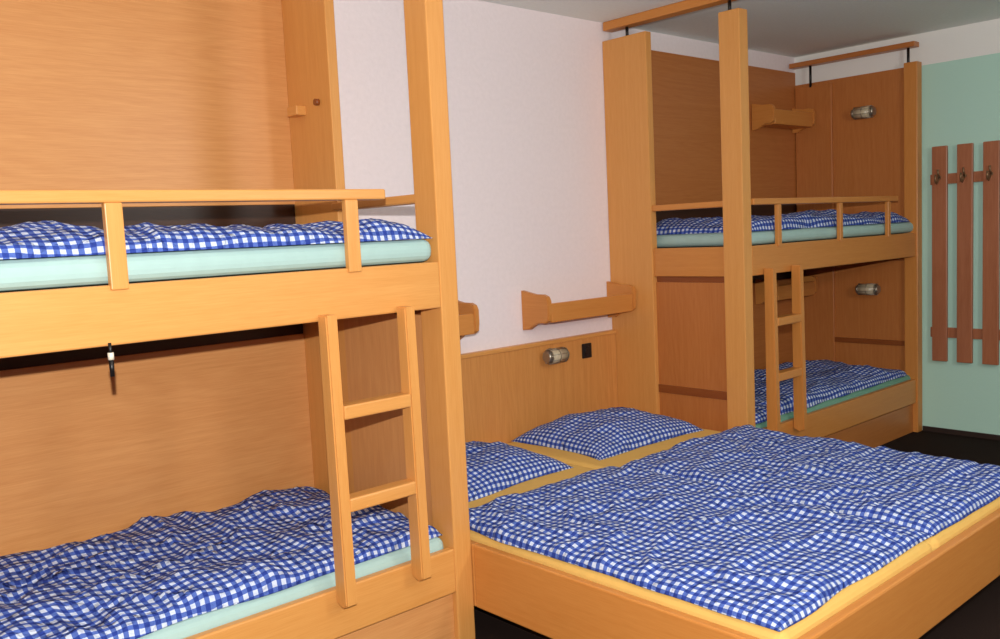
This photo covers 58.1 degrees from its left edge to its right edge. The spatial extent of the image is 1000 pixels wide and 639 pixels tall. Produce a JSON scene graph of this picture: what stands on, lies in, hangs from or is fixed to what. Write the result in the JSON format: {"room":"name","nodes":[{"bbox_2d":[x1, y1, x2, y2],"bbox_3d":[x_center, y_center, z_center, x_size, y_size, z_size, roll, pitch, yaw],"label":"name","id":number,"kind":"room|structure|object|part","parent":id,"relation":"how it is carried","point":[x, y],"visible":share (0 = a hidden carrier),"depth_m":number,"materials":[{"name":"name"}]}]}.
{"room":"hostel dormitory room","nodes":[
{"label":"hostel dormitory room","id":0,"kind":"room"},
{"bbox_2d":[333,0,794,353],"bbox_3d":[-0.571,-0.197,3.757,7.000,2.365,0.100,-8,7,-42],"label":"wall","id":1,"kind":"structure","parent":0,"point":[525,87],"depth_m":4.21,"materials":[{"name":"white paint"}]},
{"bbox_2d":[458,300,478,339],"bbox_3d":[-0.395,0.035,3.739,0.670,0.190,0.180,-8,7,-42],"label":"wall shelf","id":2,"kind":"object","parent":1,"relation":"attached to","point":[468,312],"visible":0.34,"depth_m":3.88,"materials":[{"name":"orange wood"}]},
{"bbox_2d":[521,281,635,329],"bbox_3d":[0.402,-0.071,4.457,0.645,0.190,0.180,-8,7,-42],"label":"wall shelf","id":3,"kind":"object","parent":1,"relation":"attached to","point":[537,309],"visible":1,"depth_m":4.31,"materials":[{"name":"orange wood"}]},
{"bbox_2d":[474,430,999,638],"bbox_3d":[1.106,1.124,2.092,7.000,0.100,4.920,-8,7,-42],"label":"floor","id":4,"kind":"structure","parent":0,"point":[978,617],"depth_m":3.06,"materials":[{"name":"carpet"}]},
{"bbox_2d":[0,0,474,638],"bbox_3d":[-1.105,-0.048,2.481,1.920,2.364,1.078,-8,7,-42],"label":"bunk bed","id":5,"kind":"object","parent":4,"relation":"on","point":[115,114],"visible":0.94,"depth_m":2.95,"materials":[{"name":"brown wood"}]},
{"bbox_2d":[107,343,114,376],"bbox_3d":[-0.918,0.095,2.124,0.014,0.080,0.014,-8,7,-42],"label":"hook","id":6,"kind":"object","parent":5,"relation":"attached to","point":[110,354],"visible":1,"depth_m":2.12,"materials":[{"name":"black metal"}]},
{"bbox_3d":[-0.917,0.114,2.126,0.012,0.041,0.012,-8,7,-42],"label":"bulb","id":7,"kind":"part","parent":6,"relation":"part of","materials":[{"name":"black plastic"}]},
{"bbox_3d":[-0.909,-0.173,2.127,0.042,0.205,0.022,-8,7,-42],"label":"guard post","id":8,"kind":"part","parent":5,"relation":"part of","materials":[{"name":"brown wood"}]},
{"bbox_3d":[-1.494,-0.745,2.801,1.850,0.795,0.025,-8,7,-42],"label":"panel","id":9,"kind":"part","parent":5,"relation":"part of","materials":[{"name":"brown wood"}]},
{"bbox_3d":[-1.433,0.541,2.925,1.850,0.797,0.025,-8,7,-42],"label":"panel","id":10,"kind":"part","parent":5,"relation":"part of","materials":[{"name":"brown wood"}]},
{"bbox_3d":[-0.954,-0.287,2.104,1.630,0.030,0.053,-8,7,-42],"label":"guard rail","id":11,"kind":"part","parent":5,"relation":"part of","materials":[{"name":"brown wood"}]},
{"bbox_2d":[0,239,430,291],"bbox_3d":[-1.169,-0.143,2.509,1.812,0.070,0.887,-8,7,-42],"label":"mattress","id":12,"kind":"object","parent":5,"relation":"on","point":[63,271],"visible":0.92,"depth_m":2.29,"materials":[{"name":"teal fabric"}]},
{"bbox_2d":[0,218,430,259],"bbox_3d":[-1.081,-0.222,2.421,1.791,0.093,0.663,-8,7,-42],"label":"duvet","id":13,"kind":"object","parent":12,"relation":"on","point":[43,238],"visible":0.9,"depth_m":2.28,"materials":[{"name":"blue fabric"}]},
{"bbox_2d":[137,537,443,638],"bbox_3d":[-1.129,0.846,2.611,1.812,0.156,0.868,-8,7,-42],"label":"mattress","id":14,"kind":"object","parent":5,"relation":"on","point":[212,619],"visible":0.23,"depth_m":2.48,"materials":[{"name":"green fabric"}]},
{"bbox_2d":[0,486,441,638],"bbox_3d":[-1.116,0.724,2.601,1.794,0.085,0.864,-8,7,-42],"label":"duvet","id":15,"kind":"object","parent":14,"relation":"on","point":[155,573],"visible":0.94,"depth_m":2.61,"materials":[{"name":"blue fabric"}]},
{"bbox_2d":[287,99,319,116],"bbox_3d":[-0.720,-0.775,3.298,0.042,0.047,0.172,-8,7,-42],"label":"wooden peg","id":16,"kind":"object","parent":5,"relation":"attached to","point":[297,110],"visible":1,"depth_m":3.31,"materials":[{"name":"brown wood"}]},
{"bbox_3d":[-0.662,-0.785,3.250,0.017,0.024,0.024,-8,7,-42],"label":"knob","id":17,"kind":"part","parent":16,"relation":"part of","materials":[{"name":"brown wood"}]},
{"bbox_3d":[-0.422,-0.238,2.566,0.042,0.205,0.022,-8,7,-42],"label":"guard post","id":18,"kind":"part","parent":5,"relation":"part of","materials":[{"name":"brown wood"}]},
{"bbox_3d":[-0.413,-0.395,3.050,0.050,0.030,0.518,-8,7,-42],"label":"rail","id":19,"kind":"part","parent":5,"relation":"part of","materials":[{"name":"brown wood"}]},
{"bbox_2d":[318,306,430,608],"bbox_3d":[-0.359,0.390,2.618,0.304,0.836,0.064,-8,7,-42],"label":"ladder","id":20,"kind":"object","parent":5,"relation":"attached to","point":[342,503],"visible":1,"depth_m":2.57,"materials":[{"name":"brown wood"}]},
{"bbox_3d":[-0.455,0.404,2.526,0.037,0.836,0.056,-8,7,-42],"label":"rail","id":21,"kind":"part","parent":20,"relation":"part of","materials":[{"name":"brown wood"}]},
{"bbox_3d":[-0.258,0.377,2.704,0.037,0.836,0.056,-8,7,-42],"label":"rail","id":22,"kind":"part","parent":20,"relation":"part of","materials":[{"name":"brown wood"}]},
{"bbox_3d":[-0.369,0.506,3.138,0.025,1.067,0.498,-8,7,-42],"label":"panel","id":23,"kind":"part","parent":5,"relation":"part of","materials":[{"name":"brown wood"}]},
{"bbox_3d":[-0.195,-0.080,2.854,0.070,2.270,0.110,-8,7,-42],"label":"post","id":24,"kind":"part","parent":5,"relation":"part of","materials":[{"name":"brown wood"}]},
{"bbox_2d":[461,329,999,638],"bbox_3d":[0.636,0.572,3.433,1.795,0.785,2.059,-8,7,-42],"label":"double bed","id":25,"kind":"object","parent":4,"relation":"on","point":[509,392],"visible":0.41,"depth_m":2.77,"materials":[{"name":"orange wood"}]},
{"bbox_3d":[-0.051,0.427,4.174,1.795,0.555,0.026,-8,7,-42],"label":"headboard","id":26,"kind":"part","parent":25,"relation":"part of","materials":[{"name":"brown wood"}]},
{"bbox_2d":[543,347,569,364],"bbox_3d":[0.271,0.175,4.380,0.140,0.073,0.082,-8,7,-42],"label":"reading lamp","id":27,"kind":"object","parent":25,"relation":"attached to","point":[551,355],"visible":1,"depth_m":4.35,"materials":[{"name":"metal"}]},
{"bbox_3d":[0.274,0.176,4.377,0.110,0.066,0.066,-8,7,-42],"label":"glass","id":28,"kind":"part","parent":27,"relation":"part of","materials":[{"name":"beige glass"}]},
{"bbox_2d":[582,343,591,358],"bbox_3d":[0.443,0.159,4.580,0.065,0.075,0.016,-8,7,-42],"label":"power outlet","id":29,"kind":"object","parent":25,"relation":"attached to","point":[586,348],"visible":1,"depth_m":4.57,"materials":[{"name":"black plastic"}]},
{"bbox_2d":[468,462,931,638],"bbox_3d":[0.324,0.725,3.154,0.860,0.121,1.987,-8,7,-42],"label":"mattress","id":30,"kind":"object","parent":25,"relation":"on","point":[853,592],"visible":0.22,"depth_m":2.48,"materials":[{"name":"yellow fabric"}]},
{"bbox_2d":[465,441,573,501],"bbox_3d":[-0.144,0.581,3.661,0.698,0.110,0.563,-8,8,-44],"label":"pillow","id":31,"kind":"object","parent":30,"relation":"on","point":[494,467],"visible":0.52,"depth_m":3.56,"materials":[{"name":"blue fabric"}]},
{"bbox_2d":[469,466,932,631],"bbox_3d":[0.554,0.647,2.913,0.914,0.056,1.308,-8,7,-42],"label":"duvet","id":32,"kind":"object","parent":30,"relation":"on","point":[758,559],"visible":0.99,"depth_m":2.72,"materials":[{"name":"blue fabric"}]},
{"bbox_2d":[508,429,999,550],"bbox_3d":[0.962,0.640,3.728,0.858,0.121,1.987,-8,7,-42],"label":"mattress","id":33,"kind":"object","parent":25,"relation":"on","point":[947,534],"visible":0.13,"depth_m":3.83,"materials":[{"name":"yellow fabric"}]},
{"bbox_2d":[512,407,702,459],"bbox_3d":[0.506,0.490,4.244,0.731,0.118,0.584,-8,7,-42],"label":"pillow","id":34,"kind":"object","parent":33,"relation":"on","point":[600,434],"visible":1,"depth_m":4.09,"materials":[{"name":"blue fabric"}]},
{"bbox_2d":[620,425,999,535],"bbox_3d":[1.218,0.560,3.479,0.902,0.059,1.272,-8,7,-42],"label":"duvet","id":35,"kind":"object","parent":33,"relation":"on","point":[928,494],"visible":0.94,"depth_m":3.32,"materials":[{"name":"blue fabric"}]},
{"bbox_2d":[602,0,921,447],"bbox_3d":[1.594,-0.418,4.993,1.890,2.364,0.958,-8,7,-42],"label":"bunk bed","id":36,"kind":"object","parent":4,"relation":"on","point":[681,142],"visible":0.87,"depth_m":4.95,"materials":[{"name":"brown wood"}]},
{"bbox_3d":[0.640,-1.445,4.532,0.016,0.065,0.016,-8,7,-42],"label":"rod","id":37,"kind":"part","parent":36,"relation":"part of","materials":[{"name":"black plastic"}]},
{"bbox_3d":[0.917,-0.549,4.358,0.050,0.030,0.438,-8,7,-42],"label":"rail","id":38,"kind":"part","parent":36,"relation":"part of","materials":[{"name":"orange wood"}]},
{"bbox_3d":[0.961,0.333,4.444,0.025,1.035,0.418,-8,7,-42],"label":"panel","id":39,"kind":"part","parent":36,"relation":"part of","materials":[{"name":"brown wood"}]},
{"bbox_3d":[1.255,-1.096,5.279,1.815,0.830,0.025,-8,7,-42],"label":"panel","id":40,"kind":"part","parent":36,"relation":"part of","materials":[{"name":"brown wood"}]},
{"bbox_3d":[1.043,-1.421,4.088,0.016,0.065,0.016,-8,7,-42],"label":"rod","id":41,"kind":"part","parent":36,"relation":"part of","materials":[{"name":"black plastic"}]},
{"bbox_3d":[1.107,-0.270,4.188,0.070,2.270,0.110,-8,7,-42],"label":"post","id":42,"kind":"part","parent":36,"relation":"part of","materials":[{"name":"brown wood"}]},
{"bbox_3d":[1.315,0.189,5.403,1.815,0.765,0.025,-8,7,-42],"label":"panel","id":43,"kind":"part","parent":36,"relation":"part of","materials":[{"name":"brown wood"}]},
{"bbox_3d":[1.332,-0.451,4.310,0.030,0.200,0.022,-8,7,-42],"label":"guard post","id":44,"kind":"part","parent":36,"relation":"part of","materials":[{"name":"orange wood"}]},
{"bbox_2d":[752,104,814,133],"bbox_3d":[1.775,-1.259,5.620,0.500,0.160,0.150,-8,7,-42],"label":"wall shelf","id":45,"kind":"object","parent":36,"relation":"attached to","point":[767,115],"visible":1,"depth_m":5.50,"materials":[{"name":"orange wood"}]},
{"bbox_2d":[657,222,912,246],"bbox_3d":[1.560,-0.478,5.051,1.780,0.063,0.765,-8,7,-42],"label":"mattress","id":46,"kind":"object","parent":36,"relation":"on","point":[817,233],"visible":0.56,"depth_m":4.52,"materials":[{"name":"teal fabric"}]},
{"bbox_2d":[656,209,909,234],"bbox_3d":[1.565,-0.556,5.026,1.730,0.094,0.721,-8,7,-42],"label":"duvet","id":47,"kind":"object","parent":46,"relation":"on","point":[809,218],"visible":0.73,"depth_m":4.57,"materials":[{"name":"blue fabric"}]},
{"bbox_2d":[764,265,806,431],"bbox_3d":[1.378,0.155,4.345,0.282,0.821,0.064,-8,7,-42],"label":"ladder","id":48,"kind":"object","parent":36,"relation":"attached to","point":[797,372],"visible":0.94,"depth_m":4.30,"materials":[{"name":"orange wood"}]},
{"bbox_3d":[1.290,0.168,4.260,0.037,0.821,0.056,-8,7,-42],"label":"rail","id":49,"kind":"part","parent":48,"relation":"part of","materials":[{"name":"orange wood"}]},
{"bbox_3d":[1.472,0.143,4.423,0.037,0.821,0.056,-8,7,-42],"label":"rail","id":50,"kind":"part","parent":48,"relation":"part of","materials":[{"name":"orange wood"}]},
{"bbox_2d":[755,275,817,303],"bbox_3d":[1.825,-0.195,5.723,0.500,0.160,0.150,-8,7,-42],"label":"wall shelf","id":51,"kind":"object","parent":36,"relation":"attached to","point":[784,292],"visible":0.56,"depth_m":5.60,"materials":[{"name":"orange wood"}]},
{"bbox_3d":[1.982,-1.552,5.745,0.016,0.140,0.016,-8,7,-42],"label":"rod","id":52,"kind":"part","parent":36,"relation":"part of","materials":[{"name":"black plastic"}]},
{"bbox_3d":[1.707,-0.619,4.665,1.500,0.030,0.053,-8,7,-42],"label":"guard rail","id":53,"kind":"part","parent":36,"relation":"part of","materials":[{"name":"orange wood"}]},
{"bbox_2d":[755,375,910,427],"bbox_3d":[1.599,0.477,5.150,1.780,0.146,0.748,-8,7,-42],"label":"mattress","id":54,"kind":"object","parent":36,"relation":"on","point":[790,415],"visible":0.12,"depth_m":4.89,"materials":[{"name":"green fabric"}]},
{"bbox_2d":[754,360,906,423],"bbox_3d":[1.595,0.361,5.114,1.716,0.090,0.726,-8,7,-42],"label":"duvet","id":55,"kind":"object","parent":54,"relation":"on","point":[826,380],"visible":0.46,"depth_m":5.05,"materials":[{"name":"blue fabric"}]},
{"bbox_3d":[1.779,-0.511,4.713,0.030,0.200,0.022,-8,7,-42],"label":"guard post","id":56,"kind":"part","parent":36,"relation":"part of","materials":[{"name":"orange wood"}]},
{"bbox_3d":[2.229,-0.422,5.684,0.030,2.180,0.788,-8,7,-42],"label":"panel","id":57,"kind":"part","parent":36,"relation":"part of","materials":[{"name":"brown wood"}]},
{"bbox_2d":[850,105,875,119],"bbox_3d":[2.217,-1.262,5.488,0.082,0.073,0.140,-8,7,-42],"label":"reading lamp","id":58,"kind":"object","parent":36,"relation":"attached to","point":[869,111],"visible":1,"depth_m":5.46,"materials":[{"name":"metal"}]},
{"bbox_3d":[2.214,-1.262,5.485,0.066,0.066,0.110,-8,7,-42],"label":"glass","id":59,"kind":"part","parent":58,"relation":"part of","materials":[{"name":"beige glass"}]},
{"bbox_2d":[855,283,880,294],"bbox_3d":[2.281,-0.188,5.576,0.082,0.073,0.140,-8,7,-42],"label":"reading lamp","id":60,"kind":"object","parent":36,"relation":"attached to","point":[860,289],"visible":1,"depth_m":5.55,"materials":[{"name":"metal"}]},
{"bbox_3d":[2.278,-0.187,5.574,0.066,0.066,0.110,-8,7,-42],"label":"glass","id":61,"kind":"part","parent":60,"relation":"part of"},
{"bbox_3d":[2.190,-0.566,5.082,0.030,0.200,0.022,-8,7,-42],"label":"guard post","id":62,"kind":"part","parent":36,"relation":"part of","materials":[{"name":"orange wood"}]},
{"bbox_3d":[2.398,-1.528,5.286,0.016,0.140,0.016,-8,7,-42],"label":"rod","id":63,"kind":"part","parent":36,"relation":"part of","materials":[{"name":"black plastic"}]},
{"bbox_3d":[2.473,-0.415,5.387,0.065,2.200,0.080,-8,7,-42],"label":"post","id":64,"kind":"part","parent":36,"relation":"part of","materials":[{"name":"orange wood"}]},
{"bbox_2d":[479,0,999,57],"bbox_3d":[0.991,-1.327,1.856,7.000,0.100,4.920,-8,7,-42],"label":"ceiling","id":65,"kind":"structure","parent":0,"point":[790,28],"depth_m":4.73,"materials":[{"name":"paint"}]},
{"bbox_2d":[795,18,999,434],"bbox_3d":[3.599,-0.443,4.272,0.100,2.365,4.720,-8,7,-42],"label":"wall","id":66,"kind":"structure","parent":0,"point":[961,64],"depth_m":5.24,"materials":[{"name":"green paint"}]},
{"bbox_2d":[923,426,999,440],"bbox_3d":[3.888,0.739,4.043,0.012,0.030,3.900,-8,7,-42],"label":"baseboard","id":67,"kind":"structure","parent":66,"relation":"attached to","point":[925,428],"depth_m":5.31,"materials":[{"name":"black wood"}]},
{"bbox_2d":[930,140,999,364],"bbox_3d":[2.760,-0.367,5.062,0.101,1.260,0.690,-8,7,-42],"label":"coat rack","id":68,"kind":"object","parent":66,"relation":"attached to","point":[965,177],"visible":1,"depth_m":5.17,"materials":[{"name":"brown wood"}]},
{"bbox_3d":[2.770,-0.808,5.047,0.020,0.060,0.690,-8,7,-42],"label":"cross rail","id":69,"kind":"part","parent":68,"relation":"part of","materials":[{"name":"brown wood"}]},
{"bbox_3d":[2.812,0.087,5.133,0.020,0.060,0.690,-8,7,-42],"label":"cross rail","id":70,"kind":"part","parent":68,"relation":"part of","materials":[{"name":"brown wood"}]}
]}

